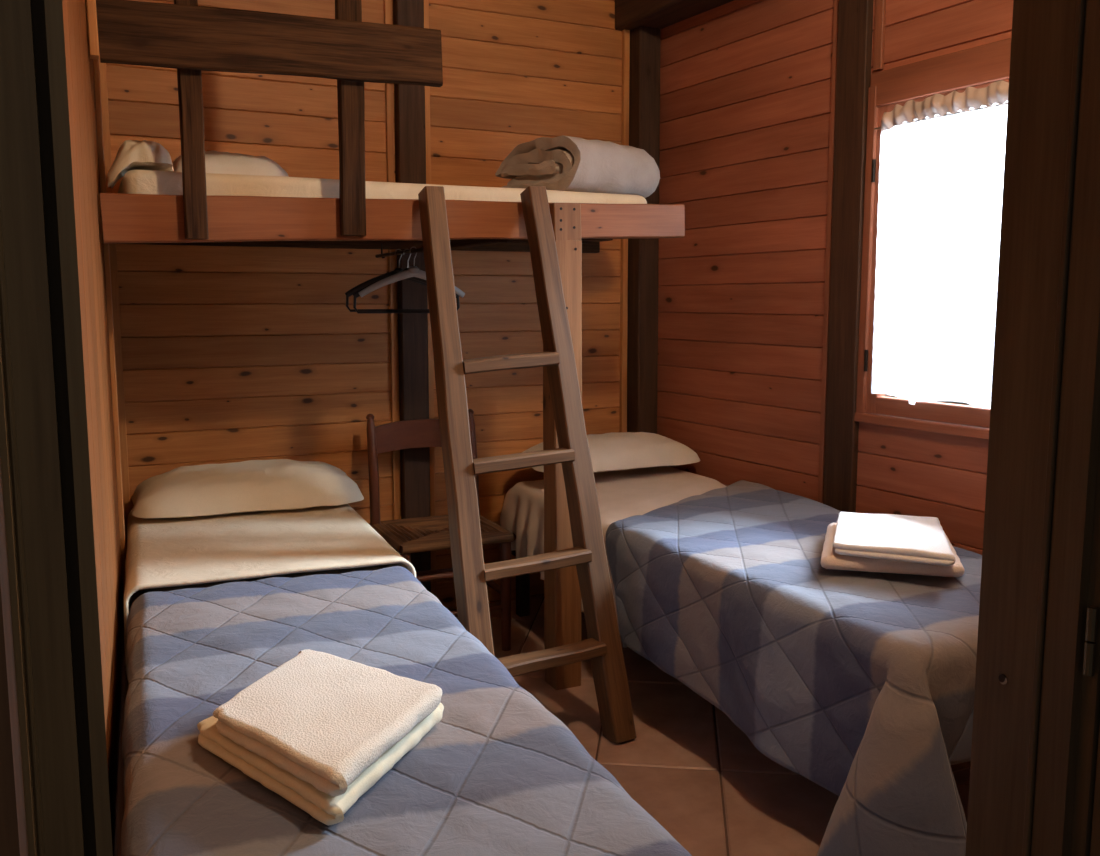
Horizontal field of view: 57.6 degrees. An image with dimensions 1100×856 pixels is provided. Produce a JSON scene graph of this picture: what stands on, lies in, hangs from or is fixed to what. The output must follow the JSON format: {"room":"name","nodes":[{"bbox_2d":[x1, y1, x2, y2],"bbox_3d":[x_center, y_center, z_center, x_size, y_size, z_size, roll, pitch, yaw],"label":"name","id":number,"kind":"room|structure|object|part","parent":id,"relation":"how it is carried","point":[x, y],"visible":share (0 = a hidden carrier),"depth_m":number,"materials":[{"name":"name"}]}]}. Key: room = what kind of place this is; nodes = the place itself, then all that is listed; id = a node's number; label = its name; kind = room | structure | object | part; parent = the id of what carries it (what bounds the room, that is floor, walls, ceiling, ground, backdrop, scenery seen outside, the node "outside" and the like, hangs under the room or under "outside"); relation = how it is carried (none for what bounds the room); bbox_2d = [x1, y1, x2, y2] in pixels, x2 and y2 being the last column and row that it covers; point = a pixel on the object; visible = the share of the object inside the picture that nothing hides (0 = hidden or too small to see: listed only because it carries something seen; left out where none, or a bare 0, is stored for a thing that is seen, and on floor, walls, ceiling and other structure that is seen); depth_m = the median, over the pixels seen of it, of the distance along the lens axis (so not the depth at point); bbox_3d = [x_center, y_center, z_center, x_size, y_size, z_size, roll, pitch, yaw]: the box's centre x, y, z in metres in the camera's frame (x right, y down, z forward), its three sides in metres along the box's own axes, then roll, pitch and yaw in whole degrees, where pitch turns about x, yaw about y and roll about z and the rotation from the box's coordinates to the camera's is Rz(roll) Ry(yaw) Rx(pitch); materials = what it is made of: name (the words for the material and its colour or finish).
{"room":"cabin bedroom","nodes":[
{"label":"cabin bedroom","id":0,"kind":"room"},
{"bbox_2d":[0,456,28,855],"bbox_3d":[0.293,-0.445,0.801,4.250,3.220,0.095,-3,8,-25],"label":"wall","id":1,"kind":"structure","parent":0,"point":[13,826],"depth_m":0.56,"materials":[{"name":"brown wood"}]},
{"bbox_2d":[0,0,1099,855],"bbox_3d":[0.248,0.159,0.415,0.930,2.080,0.940,-3,8,-25],"label":"door frame","id":2,"kind":"structure","parent":1,"relation":"in","point":[1034,784],"depth_m":0.89,"materials":[{"name":"brown wood"}]},
{"bbox_2d":[62,0,127,855],"bbox_3d":[-0.994,-0.661,2.011,0.100,3.400,3.200,-3,8,-22],"label":"wall","id":3,"kind":"structure","parent":0,"point":[79,65],"depth_m":2.01,"materials":[{"name":"brown wood"}]},
{"bbox_2d":[93,59,128,686],"bbox_3d":[-1.282,-0.670,2.871,0.016,3.100,0.050,-3,8,-25],"label":"trim","id":4,"kind":"structure","parent":3,"relation":"attached to","point":[96,62],"depth_m":2.90,"materials":[{"name":"brown wood"}]},
{"bbox_2d":[106,0,627,609],"bbox_3d":[-0.589,-0.893,3.826,2.900,3.400,0.100,-4,8,-27],"label":"wall","id":5,"kind":"structure","parent":0,"point":[230,354],"depth_m":3.73,"materials":[{"name":"brown wood"}]},
{"bbox_2d":[96,12,135,603],"bbox_3d":[-1.477,-0.729,3.326,0.053,3.100,0.018,-3,8,-25],"label":"trim","id":6,"kind":"structure","parent":5,"relation":"attached to","point":[102,66],"depth_m":3.38,"materials":[{"name":"brown wood"}]},
{"bbox_2d":[384,0,399,550],"bbox_3d":[-0.598,-0.736,3.778,0.032,3.000,0.017,-3,8,-25],"label":"trim","id":7,"kind":"structure","parent":5,"relation":"attached to","point":[387,3],"depth_m":3.81,"materials":[{"name":"brown wood"}]},
{"bbox_2d":[393,0,430,592],"bbox_3d":[-0.525,-0.734,3.797,0.116,3.010,0.056,-3,8,-25],"label":"wooden post","id":8,"kind":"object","parent":5,"relation":"attached to","point":[409,100],"depth_m":3.81,"materials":[{"name":"brown wood"}]},
{"bbox_2d":[424,0,435,595],"bbox_3d":[-0.470,-0.744,3.843,0.034,3.000,0.017,-3,8,-25],"label":"trim","id":9,"kind":"structure","parent":5,"relation":"attached to","point":[426,2],"depth_m":3.90,"materials":[{"name":"brown wood"}]},
{"bbox_2d":[619,29,629,431],"bbox_3d":[0.315,-0.745,4.244,0.033,2.900,0.023,-3,8,-25],"label":"trim","id":10,"kind":"structure","parent":5,"relation":"attached to","point":[625,33],"depth_m":4.25,"materials":[{"name":"brown wood"}]},
{"bbox_2d":[627,26,660,433],"bbox_3d":[0.396,-0.472,4.279,0.118,2.371,0.106,-3,8,-25],"label":"wooden post","id":11,"kind":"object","parent":5,"relation":"attached to","point":[644,70],"depth_m":4.21,"materials":[{"name":"brown wood"}]},
{"bbox_2d":[449,596,969,855],"bbox_3d":[0.019,1.058,1.813,4.640,0.060,5.800,-3,8,-25],"label":"floor","id":12,"kind":"structure","parent":0,"point":[687,764],"depth_m":2.70,"materials":[{"name":"tile"}]},
{"bbox_2d":[145,565,379,592],"bbox_3d":[-0.617,0.690,2.377,0.624,0.528,2.655,-3,8,-22],"label":"bed","id":13,"kind":"object","parent":12,"relation":"on","point":[369,568],"visible":0.03,"depth_m":2.63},
{"bbox_2d":[124,504,415,651],"bbox_3d":[-0.894,0.415,3.038,0.730,0.240,1.089,-3,8,-22],"label":"sheet","id":14,"kind":"object","parent":13,"relation":"on","point":[181,551],"visible":0.73,"depth_m":2.80,"materials":[{"name":"beige fabric"}]},
{"bbox_2d":[131,459,363,517],"bbox_3d":[-1.017,0.185,3.368,0.740,0.132,0.439,-3,8,-25],"label":"pillow","id":15,"kind":"object","parent":14,"relation":"on","point":[274,484],"visible":1,"depth_m":3.23,"materials":[{"name":"beige fabric"}]},
{"bbox_2d":[121,566,691,855],"bbox_3d":[-0.382,0.673,1.820,0.732,0.435,1.594,-3,8,-22],"label":"quilt","id":16,"kind":"object","parent":13,"relation":"on","point":[499,774],"visible":0.9,"depth_m":1.55,"materials":[{"name":"blue fabric"}]},
{"bbox_2d":[197,702,443,824],"bbox_3d":[-0.356,0.470,1.555,0.431,0.035,0.350,5,9,34],"label":"folded towel","id":17,"kind":"object","parent":16,"relation":"on","point":[327,809],"visible":0.3,"depth_m":1.41,"materials":[{"name":"beige fabric"}]},
{"bbox_2d":[213,649,441,796],"bbox_3d":[-0.354,0.435,1.537,0.316,0.038,0.410,2,8,18],"label":"folded towel","id":18,"kind":"object","parent":17,"relation":"on","point":[322,718],"visible":1,"depth_m":1.49,"materials":[{"name":"white fabric"}]},
{"bbox_2d":[86,0,684,689],"bbox_3d":[-0.464,-0.309,3.354,1.900,2.260,0.999,-3,8,-25],"label":"bunk bed","id":19,"kind":"object","parent":12,"relation":"on","point":[186,36],"visible":0.87,"depth_m":2.73,"materials":[{"name":"brown wood"}]},
{"bbox_3d":[-0.929,-0.919,2.576,0.059,0.851,0.036,-3,8,-25],"label":"guard post","id":20,"kind":"part","parent":19,"relation":"part of","materials":[{"name":"brown wood"}]},
{"bbox_3d":[-0.707,-1.008,2.630,0.882,0.168,0.038,-3,8,-25],"label":"guard rail","id":21,"kind":"part","parent":19,"relation":"part of","materials":[{"name":"brown wood"}]},
{"bbox_3d":[-0.550,-0.952,2.749,0.072,0.831,0.037,-3,8,-25],"label":"guard post","id":22,"kind":"part","parent":19,"relation":"part of","materials":[{"name":"brown wood"}]},
{"bbox_2d":[118,170,646,203],"bbox_3d":[-0.550,-0.717,3.290,1.603,0.106,0.748,-3,8,-25],"label":"mattress","id":23,"kind":"object","parent":19,"relation":"on","point":[133,181],"visible":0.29,"depth_m":2.83,"materials":[{"name":"beige fabric"}]},
{"bbox_2d":[108,140,173,187],"bbox_3d":[-1.125,-0.720,2.750,0.168,0.132,0.239,-3,8,-19],"label":"pillow","id":24,"kind":"object","parent":23,"relation":"on","point":[132,154],"visible":0.87,"depth_m":2.66,"materials":[{"name":"beige fabric"}]},
{"bbox_2d":[172,151,288,176],"bbox_3d":[-1.001,-0.797,3.076,0.355,0.102,0.383,-3,8,-25],"label":"pillow","id":25,"kind":"object","parent":23,"relation":"on","point":[216,162],"visible":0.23,"depth_m":2.94,"materials":[{"name":"beige fabric"}]},
{"bbox_2d":[495,135,659,197],"bbox_3d":[0.095,-0.895,3.493,0.414,0.186,0.445,7,10,44],"label":"comforter","id":26,"kind":"object","parent":23,"relation":"on","point":[560,163],"visible":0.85,"depth_m":3.33,"materials":[{"name":"beige fabric"}]},
{"bbox_2d":[375,243,422,258],"bbox_3d":[-0.502,-0.609,3.376,0.016,0.055,0.595,-3,8,-25],"label":"clothes rod","id":27,"kind":"object","parent":19,"relation":"attached to","point":[382,255],"visible":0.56,"depth_m":3.40,"materials":[{"name":"black metal"}]},
{"bbox_2d":[345,249,428,311],"bbox_3d":[-0.514,-0.503,3.409,0.366,0.212,0.036,-1,7,-11],"label":"hanger","id":28,"kind":"object","parent":27,"relation":"hanging from","point":[350,292],"visible":0.49,"depth_m":3.39,"materials":[{"name":"plastic"}]},
{"bbox_2d":[352,249,459,313],"bbox_3d":[-0.472,-0.487,3.320,0.366,0.212,0.036,-3,8,-21],"label":"hanger","id":29,"kind":"object","parent":27,"relation":"hanging from","point":[356,294],"visible":0.38,"depth_m":3.31,"materials":[{"name":"plastic"}]},
{"bbox_2d":[359,247,464,297],"bbox_3d":[-0.443,-0.507,3.253,0.366,0.164,0.036,-4,8,-27],"label":"hanger","id":30,"kind":"object","parent":27,"relation":"hanging from","point":[413,271],"visible":0.77,"depth_m":3.23,"materials":[{"name":"plastic"}]},
{"bbox_3d":[0.038,0.073,3.189,0.103,1.545,0.094,-3,8,-25],"label":"support post","id":31,"kind":"part","parent":19,"relation":"part of","materials":[{"name":"brown wood"}]},
{"bbox_2d":[366,409,515,650],"bbox_3d":[-0.403,0.373,3.638,0.436,0.835,0.437,-3,8,-25],"label":"chair","id":32,"kind":"object","parent":12,"relation":"on","point":[430,533],"visible":0.65,"depth_m":3.66,"materials":[{"name":"brown wood"}]},
{"bbox_3d":[-0.652,0.364,3.710,0.038,0.835,0.079,-3,8,-25],"label":"post","id":33,"kind":"part","parent":32,"relation":"part of","materials":[{"name":"brown wood"}]},
{"bbox_3d":[-0.493,0.608,3.422,0.042,0.425,0.042,-3,8,-25],"label":"leg","id":34,"kind":"part","parent":32,"relation":"part of","materials":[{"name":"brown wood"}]},
{"bbox_3d":[-0.485,0.027,3.772,0.372,0.118,0.046,-3,8,-25],"label":"rail","id":35,"kind":"part","parent":32,"relation":"part of","materials":[{"name":"brown wood"}]},
{"bbox_3d":[-0.397,0.375,3.627,0.436,0.035,0.412,-3,8,-25],"label":"seat","id":36,"kind":"part","parent":32,"relation":"part of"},
{"bbox_3d":[-0.298,0.343,3.873,0.038,0.835,0.079,-3,8,-25],"label":"post","id":37,"kind":"part","parent":32,"relation":"part of","materials":[{"name":"brown wood"}]},
{"bbox_3d":[-0.158,0.588,3.577,0.042,0.425,0.042,-3,8,-25],"label":"leg","id":38,"kind":"part","parent":32,"relation":"part of","materials":[{"name":"brown wood"}]},
{"bbox_2d":[418,186,635,743],"bbox_3d":[-0.065,0.101,2.857,0.479,1.596,0.482,-3,8,-25],"label":"ladder","id":39,"kind":"object","parent":12,"relation":"on","point":[603,646],"visible":0.96,"depth_m":2.83,"materials":[{"name":"brown wood"}]},
{"bbox_2d":[511,550,970,771],"bbox_3d":[0.603,0.590,3.190,0.710,0.518,2.153,-3,8,-25],"label":"bed","id":40,"kind":"object","parent":12,"relation":"on","point":[522,581],"visible":0.02,"depth_m":3.97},
{"bbox_3d":[-0.109,0.616,3.988,0.045,0.265,0.045,-3,8,-25],"label":"leg","id":41,"kind":"part","parent":40,"relation":"part of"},
{"bbox_2d":[500,466,726,632],"bbox_3d":[0.336,0.405,3.699,0.747,0.386,0.934,-3,8,-25],"label":"sheet","id":42,"kind":"object","parent":40,"relation":"on","point":[621,494],"visible":0.39,"depth_m":3.74,"materials":[{"name":"beige fabric"}]},
{"bbox_2d":[522,432,700,472],"bbox_3d":[0.235,0.086,3.976,0.707,0.114,0.361,-3,8,-25],"label":"pillow","id":43,"kind":"object","parent":42,"relation":"on","point":[613,451],"visible":0.7,"depth_m":3.88,"materials":[{"name":"beige fabric"}]},
{"bbox_2d":[605,480,981,855],"bbox_3d":[0.700,0.594,2.855,1.034,0.580,1.793,-3,8,-25],"label":"quilt","id":44,"kind":"object","parent":40,"relation":"on","point":[860,685],"visible":0.76,"depth_m":2.34,"materials":[{"name":"blue fabric"}]},
{"bbox_2d":[821,523,963,576],"bbox_3d":[0.900,0.318,2.675,0.342,0.040,0.426,2,8,15],"label":"folded towel","id":45,"kind":"object","parent":44,"relation":"on","point":[830,559],"visible":0.23,"depth_m":2.49,"materials":[{"name":"beige fabric"}]},
{"bbox_2d":[833,512,955,565],"bbox_3d":[0.897,0.284,2.632,0.285,0.034,0.443,2,8,17],"label":"folded towel","id":46,"kind":"object","parent":45,"relation":"on","point":[913,539],"visible":1,"depth_m":2.54,"materials":[{"name":"white fabric"}]},
{"bbox_2d":[657,0,1013,554],"bbox_3d":[1.205,-0.762,2.997,0.120,3.350,3.800,-4,8,-29],"label":"wall","id":47,"kind":"structure","parent":0,"point":[745,85],"depth_m":3.63,"materials":[{"name":"red wood"}]},
{"bbox_2d":[614,0,733,30],"bbox_3d":[1.013,-1.577,2.941,0.173,0.179,2.970,-4,8,-29],"label":"trim","id":48,"kind":"structure","parent":47,"relation":"attached to","point":[629,14],"depth_m":3.93,"materials":[{"name":"brown wood"}]},
{"bbox_2d":[818,0,838,502],"bbox_3d":[0.940,-0.433,3.384,0.016,2.500,0.030,-3,8,-25],"label":"trim","id":49,"kind":"structure","parent":47,"relation":"attached to","point":[836,2],"depth_m":3.36,"materials":[{"name":"orange wood"}]},
{"bbox_2d":[823,0,873,512],"bbox_3d":[0.980,-0.468,3.299,0.032,2.611,0.145,-4,8,-28],"label":"wooden post","id":50,"kind":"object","parent":47,"relation":"attached to","point":[855,17],"depth_m":3.27,"materials":[{"name":"brown wood"}]},
{"bbox_2d":[873,0,885,70],"bbox_3d":[1.029,-1.388,3.100,0.014,0.535,0.034,-4,8,-29],"label":"trim","id":51,"kind":"structure","parent":47,"relation":"attached to","point":[880,8],"depth_m":3.11,"materials":[{"name":"orange wood"}]},
{"bbox_2d":[855,38,1010,439],"bbox_3d":[1.191,-0.533,2.940,0.055,1.104,0.684,-4,8,-29],"label":"window","id":52,"kind":"structure","parent":47,"relation":"in","point":[980,66],"depth_m":3.13,"materials":[{"name":"orange wood"}]},
{"bbox_2d":[871,80,1008,405],"bbox_3d":[1.152,-0.516,2.932,0.034,0.918,0.585,-4,8,-29],"label":"curtain","id":53,"kind":"object","parent":52,"relation":"hanging from","point":[995,92],"visible":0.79,"depth_m":2.94,"materials":[{"name":"fabric"}]}
]}

